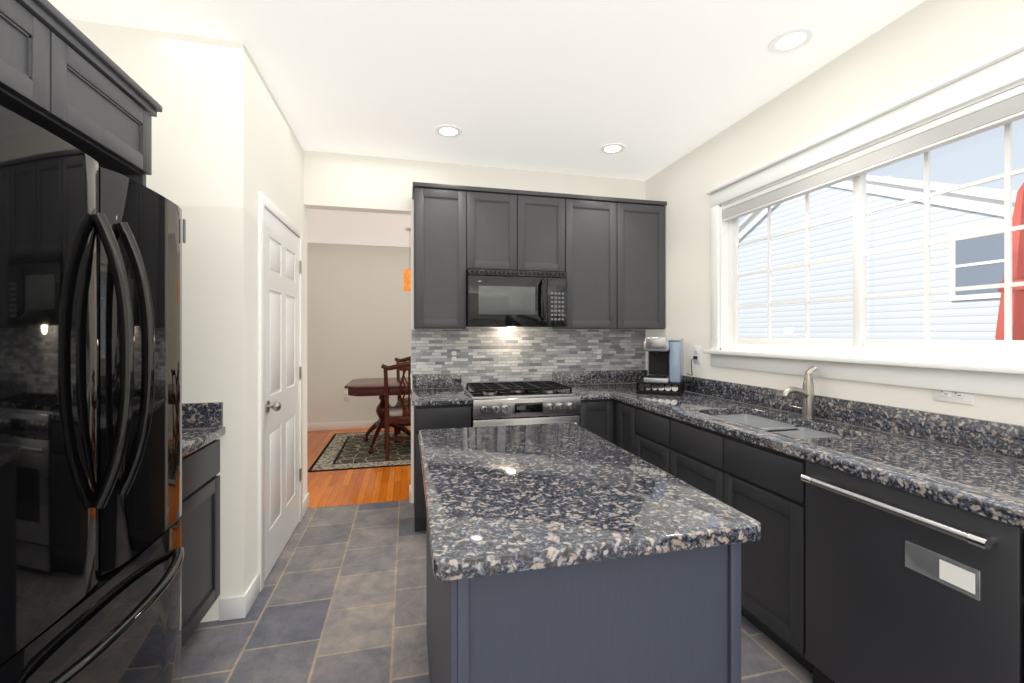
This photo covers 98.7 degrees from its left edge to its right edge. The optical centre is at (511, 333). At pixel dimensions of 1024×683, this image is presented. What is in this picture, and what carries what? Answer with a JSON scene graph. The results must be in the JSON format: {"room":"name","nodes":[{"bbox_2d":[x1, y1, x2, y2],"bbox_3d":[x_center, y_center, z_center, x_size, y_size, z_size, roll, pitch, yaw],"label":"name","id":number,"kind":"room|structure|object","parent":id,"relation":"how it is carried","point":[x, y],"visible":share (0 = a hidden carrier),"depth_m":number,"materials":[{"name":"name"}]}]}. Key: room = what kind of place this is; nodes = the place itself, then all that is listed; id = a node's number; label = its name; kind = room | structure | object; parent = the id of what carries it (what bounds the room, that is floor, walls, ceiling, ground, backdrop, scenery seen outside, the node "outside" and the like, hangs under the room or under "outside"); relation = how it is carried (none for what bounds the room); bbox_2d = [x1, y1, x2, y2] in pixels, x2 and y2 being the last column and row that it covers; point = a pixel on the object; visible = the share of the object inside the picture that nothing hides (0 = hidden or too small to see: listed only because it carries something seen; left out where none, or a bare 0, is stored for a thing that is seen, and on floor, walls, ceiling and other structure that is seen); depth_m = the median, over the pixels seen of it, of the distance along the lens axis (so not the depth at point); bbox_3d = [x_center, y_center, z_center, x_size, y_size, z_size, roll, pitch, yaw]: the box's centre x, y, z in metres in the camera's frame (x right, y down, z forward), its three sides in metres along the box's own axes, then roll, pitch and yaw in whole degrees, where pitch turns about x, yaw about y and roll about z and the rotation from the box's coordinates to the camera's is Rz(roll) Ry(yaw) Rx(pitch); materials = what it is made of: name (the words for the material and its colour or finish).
{"room":"kitchen","nodes":[
{"label":"kitchen","id":0,"kind":"room"},
{"bbox_2d":[68,19,219,622],"bbox_3d":[-1.692,-0.020,2.054,0.620,2.740,0.100,0,0,-13],"label":"wall","id":1,"kind":"structure","parent":0,"point":[175,76],"depth_m":2.05,"materials":[{"name":"paint"}]},
{"bbox_2d":[220,40,306,597],"bbox_3d":[-1.490,-0.020,2.760,0.100,2.740,1.380,0,0,-13],"label":"wall","id":2,"kind":"structure","parent":0,"point":[261,150],"depth_m":2.10,"materials":[{"name":"paint"}]},
{"bbox_2d":[258,191,302,591],"bbox_3d":[-1.398,0.301,2.761,0.080,2.098,0.936,0,0,-13],"label":"door","id":3,"kind":"structure","parent":2,"relation":"attached to","point":[280,375],"depth_m":2.65,"materials":[{"name":"white wood"}]},
{"bbox_2d":[307,426,410,507],"bbox_3d":[-1.351,1.375,5.024,5.140,0.050,3.040,0,0,-13],"label":"floor","id":4,"kind":"structure","parent":0,"point":[352,486],"depth_m":4.00,"materials":[{"name":"orange wood"}]},
{"bbox_2d":[307,430,410,471],"bbox_3d":[-0.881,1.347,5.423,2.700,0.006,1.680,0,0,-13],"label":"dining rug","id":5,"kind":"object","parent":4,"relation":"on","point":[344,451],"visible":0.21,"depth_m":4.95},
{"bbox_2d":[344,377,410,453],"bbox_3d":[-0.939,0.956,5.410,2.020,0.770,0.960,0,0,-13],"label":"dining table","id":6,"kind":"object","parent":5,"relation":"on","point":[366,387],"visible":0.31,"depth_m":5.07,"materials":[{"name":"brown wood"}]},
{"bbox_2d":[381,361,410,459],"bbox_3d":[-1.155,0.816,4.933,0.579,1.053,0.537,0,0,-13],"label":"dining chair","id":7,"kind":"object","parent":5,"relation":"on","point":[398,414],"visible":0.62,"depth_m":4.71,"materials":[{"name":"brown wood"}]},
{"bbox_2d":[394,356,410,441],"bbox_3d":[-1.250,0.816,5.766,0.579,1.053,0.537,0,0,-13],"label":"dining chair","id":8,"kind":"object","parent":5,"relation":"on","point":[398,403],"visible":0.04,"depth_m":5.79,"materials":[{"name":"brown wood"}]},
{"bbox_2d":[307,243,410,423],"bbox_3d":[-1.689,0.040,6.444,4.900,2.620,0.120,0,0,-13],"label":"wall","id":9,"kind":"structure","parent":0,"point":[358,312],"depth_m":6.25,"materials":[{"name":"grey paint"}]},
{"bbox_2d":[344,392,349,400],"bbox_3d":[-2.336,0.880,6.222,0.080,0.131,0.008,0,0,-13],"label":"outlet","id":10,"kind":"object","parent":9,"relation":"attached to","point":[346,397],"visible":0.83,"depth_m":6.22,"materials":[{"name":"white plastic"}]},
{"bbox_2d":[307,421,409,430],"bbox_3d":[-1.674,1.298,6.379,4.900,0.105,0.013,0,0,-13],"label":"baseboard","id":11,"kind":"structure","parent":9,"relation":"attached to","point":[361,424],"depth_m":6.20,"materials":[{"name":"white wood"}]},
{"bbox_2d":[307,209,410,246],"bbox_3d":[-1.356,-1.310,5.043,5.140,0.080,3.000,0,0,-13],"label":"ceiling","id":12,"kind":"structure","parent":0,"point":[350,227],"depth_m":5.30,"materials":[{"name":"white paint"}]},
{"bbox_2d":[404,228,410,290],"bbox_3d":[-1.234,-0.894,5.309,0.144,0.749,0.144,0,0,-13],"label":"pendant lamp","id":13,"kind":"object","parent":12,"relation":"hanging from","point":[407,279],"visible":0.65,"depth_m":5.24,"materials":[{"name":"orange"}]},
{"bbox_2d":[304,150,644,502],"bbox_3d":[-0.196,-0.020,3.716,2.860,2.740,0.120,0,0,-13],"label":"wall","id":14,"kind":"structure","parent":0,"point":[350,182],"depth_m":3.51,"materials":[{"name":"paint"}]},
{"bbox_2d":[409,485,410,499],"bbox_3d":[-0.564,1.298,3.694,0.583,0.105,0.017,0,0,-13],"label":"baseboard","id":15,"kind":"structure","parent":14,"relation":"attached to","point":[409,485],"depth_m":3.51,"materials":[{"name":"white wood"}]},
{"bbox_2d":[412,182,475,328],"bbox_3d":[-0.531,-0.570,3.398,0.442,1.060,0.326,0,0,-13],"label":"upper cabinet","id":16,"kind":"object","parent":14,"relation":"attached to","point":[444,214],"depth_m":3.24,"materials":[{"name":"grey wood"}]},
{"bbox_2d":[476,187,527,270],"bbox_3d":[-0.156,-0.791,3.487,0.452,0.618,0.326,0,0,-13],"label":"upper cabinet","id":17,"kind":"object","parent":14,"relation":"attached to","point":[501,214],"depth_m":3.34,"materials":[{"name":"grey wood"}]},
{"bbox_2d":[466,269,566,326],"bbox_3d":[0.016,-0.268,3.471,0.768,0.423,0.437,0,0,-13],"label":"microwave","id":18,"kind":"object","parent":17,"relation":"attached to","point":[507,298],"visible":0.98,"depth_m":3.30,"materials":[{"name":"black metal"}]},
{"bbox_2d":[411,327,645,387],"bbox_3d":[0.203,0.218,3.745,2.066,0.544,0.008,0,0,-13],"label":"tile backsplash","id":19,"kind":"structure","parent":14,"relation":"attached to","point":[486,354],"depth_m":3.71,"materials":[{"name":"grey tile"}]},
{"bbox_2d":[452,351,455,360],"bbox_3d":[-0.472,0.180,3.582,0.080,0.131,0.008,0,0,-13],"label":"outlet","id":20,"kind":"object","parent":19,"relation":"attached to","point":[453,353],"visible":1,"depth_m":3.58,"materials":[{"name":"white plastic"}]},
{"bbox_2d":[597,350,600,358],"bbox_3d":[0.768,0.180,3.878,0.080,0.131,0.008,0,0,-13],"label":"outlet","id":21,"kind":"object","parent":19,"relation":"attached to","point":[599,353],"visible":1,"depth_m":3.88,"materials":[{"name":"white plastic"}]},
{"bbox_2d":[528,191,567,273],"bbox_3d":[0.163,-0.791,3.563,0.451,0.618,0.326,0,0,-13],"label":"upper cabinet","id":22,"kind":"object","parent":14,"relation":"attached to","point":[547,211],"depth_m":3.43,"materials":[{"name":"grey wood"}]},
{"bbox_2d":[552,194,627,329],"bbox_3d":[0.598,-0.570,3.667,0.565,1.060,0.326,0,0,-13],"label":"upper cabinet","id":23,"kind":"object","parent":14,"relation":"attached to","point":[607,254],"depth_m":3.53,"materials":[{"name":"grey wood"}]},
{"bbox_2d":[628,199,666,329],"bbox_3d":[1.000,-0.570,3.762,0.507,1.060,0.326,0,0,-13],"label":"upper cabinet","id":24,"kind":"object","parent":14,"relation":"attached to","point":[646,218],"depth_m":3.63,"materials":[{"name":"grey wood"}]},
{"bbox_2d":[48,0,924,180],"bbox_3d":[0.139,-1.430,0.753,3.820,0.080,6.040,0,0,-13],"label":"ceiling","id":25,"kind":"structure","parent":0,"point":[654,87],"depth_m":2.28,"materials":[{"name":"white paint"}]},
{"bbox_2d":[435,125,461,137],"bbox_3d":[-0.435,-1.386,3.011,0.184,0.007,0.184,0,0,-13],"label":"recessed light","id":26,"kind":"object","parent":25,"relation":"in","point":[449,131],"visible":1,"depth_m":3.00,"materials":[{"name":"white plastic"}]},
{"bbox_2d":[600,143,624,153],"bbox_3d":[0.754,-1.386,3.294,0.184,0.007,0.184,0,0,-13],"label":"recessed light","id":27,"kind":"object","parent":25,"relation":"in","point":[613,148],"visible":1,"depth_m":3.28,"materials":[{"name":"white plastic"}]},
{"bbox_2d":[768,27,813,52],"bbox_3d":[1.318,-1.386,2.082,0.184,0.007,0.184,0,0,-13],"label":"recessed light","id":28,"kind":"object","parent":25,"relation":"in","point":[790,40],"visible":1,"depth_m":2.07,"materials":[{"name":"white plastic"}]},
{"bbox_2d":[181,500,812,682],"bbox_3d":[0.144,1.375,0.733,3.820,0.050,6.000,0,0,-13],"label":"floor","id":29,"kind":"structure","parent":0,"point":[341,597],"depth_m":2.06,"materials":[{"name":"grey tile"}]},
{"bbox_2d":[0,105,185,682],"bbox_3d":[-1.332,0.463,1.044,0.792,1.775,0.832,0,0,-13],"label":"fridge","id":30,"kind":"object","parent":29,"relation":"on","point":[91,553],"visible":1,"depth_m":1.04,"materials":[{"name":"black metal"}]},
{"bbox_2d":[181,439,219,647],"bbox_3d":[-1.611,0.913,1.727,0.623,0.874,0.569,0,0,-13],"label":"base cabinet","id":31,"kind":"object","parent":29,"relation":"on","point":[200,545],"visible":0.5,"depth_m":1.88,"materials":[{"name":"grey wood"}]},
{"bbox_2d":[182,402,224,457],"bbox_3d":[-1.601,0.398,1.730,0.643,0.153,0.569,0,0,-13],"label":"countertop","id":32,"kind":"structure","parent":31,"relation":"on","point":[202,424],"depth_m":2.03,"materials":[{"name":"stone"}]},
{"bbox_2d":[414,404,470,531],"bbox_3d":[-0.529,0.913,3.255,0.379,0.874,0.618,0,0,-13],"label":"base cabinet","id":33,"kind":"object","parent":29,"relation":"on","point":[441,416],"visible":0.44,"depth_m":2.94,"materials":[{"name":"grey wood"}]},
{"bbox_2d":[411,373,471,405],"bbox_3d":[-0.537,0.398,3.245,0.400,0.153,0.633,0,0,-13],"label":"countertop","id":34,"kind":"structure","parent":33,"relation":"on","point":[436,389],"depth_m":3.40,"materials":[{"name":"stone"}]},
{"bbox_2d":[462,381,580,426],"bbox_3d":[0.047,0.871,3.343,0.774,0.958,0.698,0,0,-13],"label":"range","id":35,"kind":"object","parent":29,"relation":"on","point":[516,403],"visible":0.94,"depth_m":3.09,"materials":[{"name":"silver metal"}]},
{"bbox_2d":[419,422,760,682],"bbox_3d":[0.078,0.893,1.508,0.750,0.914,1.203,0,0,-13],"label":"kitchen island","id":36,"kind":"object","parent":29,"relation":"on","point":[569,552],"visible":1,"depth_m":1.00,"materials":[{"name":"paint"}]},
{"bbox_2d":[578,399,613,443],"bbox_3d":[0.551,0.913,3.512,0.279,0.874,0.618,0,0,-13],"label":"base cabinet","id":37,"kind":"object","parent":29,"relation":"on","point":[597,415],"depth_m":3.22,"materials":[{"name":"grey wood"}]},
{"bbox_2d":[614,399,625,449],"bbox_3d":[1.098,0.913,3.086,0.628,0.874,0.314,0,0,-13],"label":"base cabinet","id":38,"kind":"object","parent":29,"relation":"on","point":[619,407],"depth_m":3.13,"materials":[{"name":"grey wood"}]},
{"bbox_2d":[626,403,773,570],"bbox_3d":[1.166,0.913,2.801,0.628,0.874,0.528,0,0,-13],"label":"base cabinet","id":39,"kind":"object","parent":29,"relation":"on","point":[764,486],"depth_m":2.15,"materials":[{"name":"grey wood"}]},
{"bbox_2d":[552,369,1023,527],"bbox_3d":[1.266,0.398,1.822,0.888,0.153,4.238,0,0,-13],"label":"countertop","id":40,"kind":"structure","parent":39,"relation":"on","point":[973,465],"depth_m":1.77,"materials":[{"name":"stone"}]},
{"bbox_2d":[636,379,683,395],"bbox_3d":[1.115,0.394,3.297,0.300,0.082,0.324,0,0,27],"label":"drawer","id":41,"kind":"object","parent":40,"relation":"on","point":[669,388],"visible":0.96,"depth_m":3.18,"materials":[{"name":"black metal"}]},
{"bbox_2d":[643,337,683,382],"bbox_3d":[1.132,0.187,3.283,0.251,0.330,0.317,0,0,27],"label":"coffee maker","id":42,"kind":"object","parent":41,"relation":"on","point":[664,359],"visible":1,"depth_m":3.18,"materials":[{"name":"silver metal"}]},
{"bbox_2d":[687,356,696,375],"bbox_3d":[1.338,0.237,3.288,0.053,0.147,0.084,0,0,-13],"label":"cord","id":43,"kind":"object","parent":42,"relation":"attached to","point":[694,357],"visible":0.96,"depth_m":3.25,"materials":[{"name":"black plastic"}]},
{"bbox_2d":[712,414,840,438],"bbox_3d":[1.296,0.568,2.221,0.420,0.185,0.732,0,0,-13],"label":"sink","id":44,"kind":"object","parent":40,"relation":"in","point":[783,428],"visible":0.12,"depth_m":2.31,"materials":[{"name":"silver metal"}]},
{"bbox_2d":[782,366,817,418],"bbox_3d":[1.474,0.300,2.263,0.199,0.270,0.062,0,0,-13],"label":"faucet","id":45,"kind":"object","parent":40,"relation":"on","point":[806,392],"visible":1,"depth_m":2.26,"materials":[{"name":"silver metal"}]},
{"bbox_2d":[800,460,1023,682],"bbox_3d":[1.432,0.913,1.440,0.626,0.873,0.603,0,0,-13],"label":"dishwasher","id":46,"kind":"object","parent":29,"relation":"on","point":[901,586],"visible":0.96,"depth_m":1.34,"materials":[{"name":"black metal"}]},
{"bbox_2d":[645,0,1023,425],"bbox_3d":[1.939,-0.020,1.181,0.120,2.740,6.040,0,0,-13],"label":"wall","id":47,"kind":"structure","parent":0,"point":[923,44],"depth_m":2.29,"materials":[{"name":"paint"}]},
{"bbox_2d":[694,346,700,363],"bbox_3d":[1.374,0.155,3.268,0.008,0.131,0.080,0,0,-13],"label":"outlet","id":48,"kind":"object","parent":47,"relation":"attached to","point":[697,351],"visible":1,"depth_m":3.26,"materials":[{"name":"white plastic"}]},
{"bbox_2d":[703,39,1023,398],"bbox_3d":[1.673,-0.395,2.167,0.180,1.240,2.000,0,0,-13],"label":"window","id":49,"kind":"structure","parent":47,"relation":"in","point":[990,367],"depth_m":2.04,"materials":[{"name":"white wood"}]},
{"bbox_2d":[722,84,1023,279],"bbox_3d":[1.676,-0.578,2.167,0.058,0.599,1.768,0,0,-13],"label":"window blinds","id":50,"kind":"object","parent":49,"relation":"attached to","point":[1002,109],"visible":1,"depth_m":1.95,"materials":[{"name":"white plastic"}]},
{"bbox_2d":[933,389,973,404],"bbox_3d":[1.739,0.231,1.737,0.008,0.080,0.131,0,0,-13],"label":"outlet","id":51,"kind":"object","parent":47,"relation":"attached to","point":[954,397],"visible":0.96,"depth_m":1.73,"materials":[{"name":"white plastic"}]},
{"label":"outside","id":52,"kind":"structure","parent":0,"visible":0},
{"bbox_3d":[14.513,2.160,8.597,27.780,1.580,40.000,0,0,-13],"label":"ground","id":53,"kind":"structure","parent":52,"visible":0},
{"bbox_2d":[739,175,1016,339],"bbox_3d":[9.464,-0.025,7.395,6.160,6.840,22.044,0,0,-13],"label":"house","id":54,"kind":"structure","parent":53,"relation":"on","point":[897,306],"depth_m":7.63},
{"bbox_2d":[995,182,1023,339],"bbox_3d":[2.992,0.210,2.543,0.440,2.320,0.440,0,0,-13],"label":"umbrella","id":55,"kind":"object","parent":53,"relation":"on","point":[1017,252],"depth_m":2.55,"materials":[{"name":"red fabric"}]},
{"bbox_3d":[-1.512,-0.020,-0.299,0.120,2.740,4.760,0,0,-13],"label":"wall","id":56,"kind":"structure","parent":0,"visible":0},
{"bbox_2d":[0,0,161,185],"bbox_3d":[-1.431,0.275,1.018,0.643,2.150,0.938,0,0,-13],"label":"upper cabinet","id":57,"kind":"object","parent":56,"relation":"attached to","point":[63,77],"visible":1,"depth_m":1.16,"materials":[{"name":"grey wood"}]}
]}

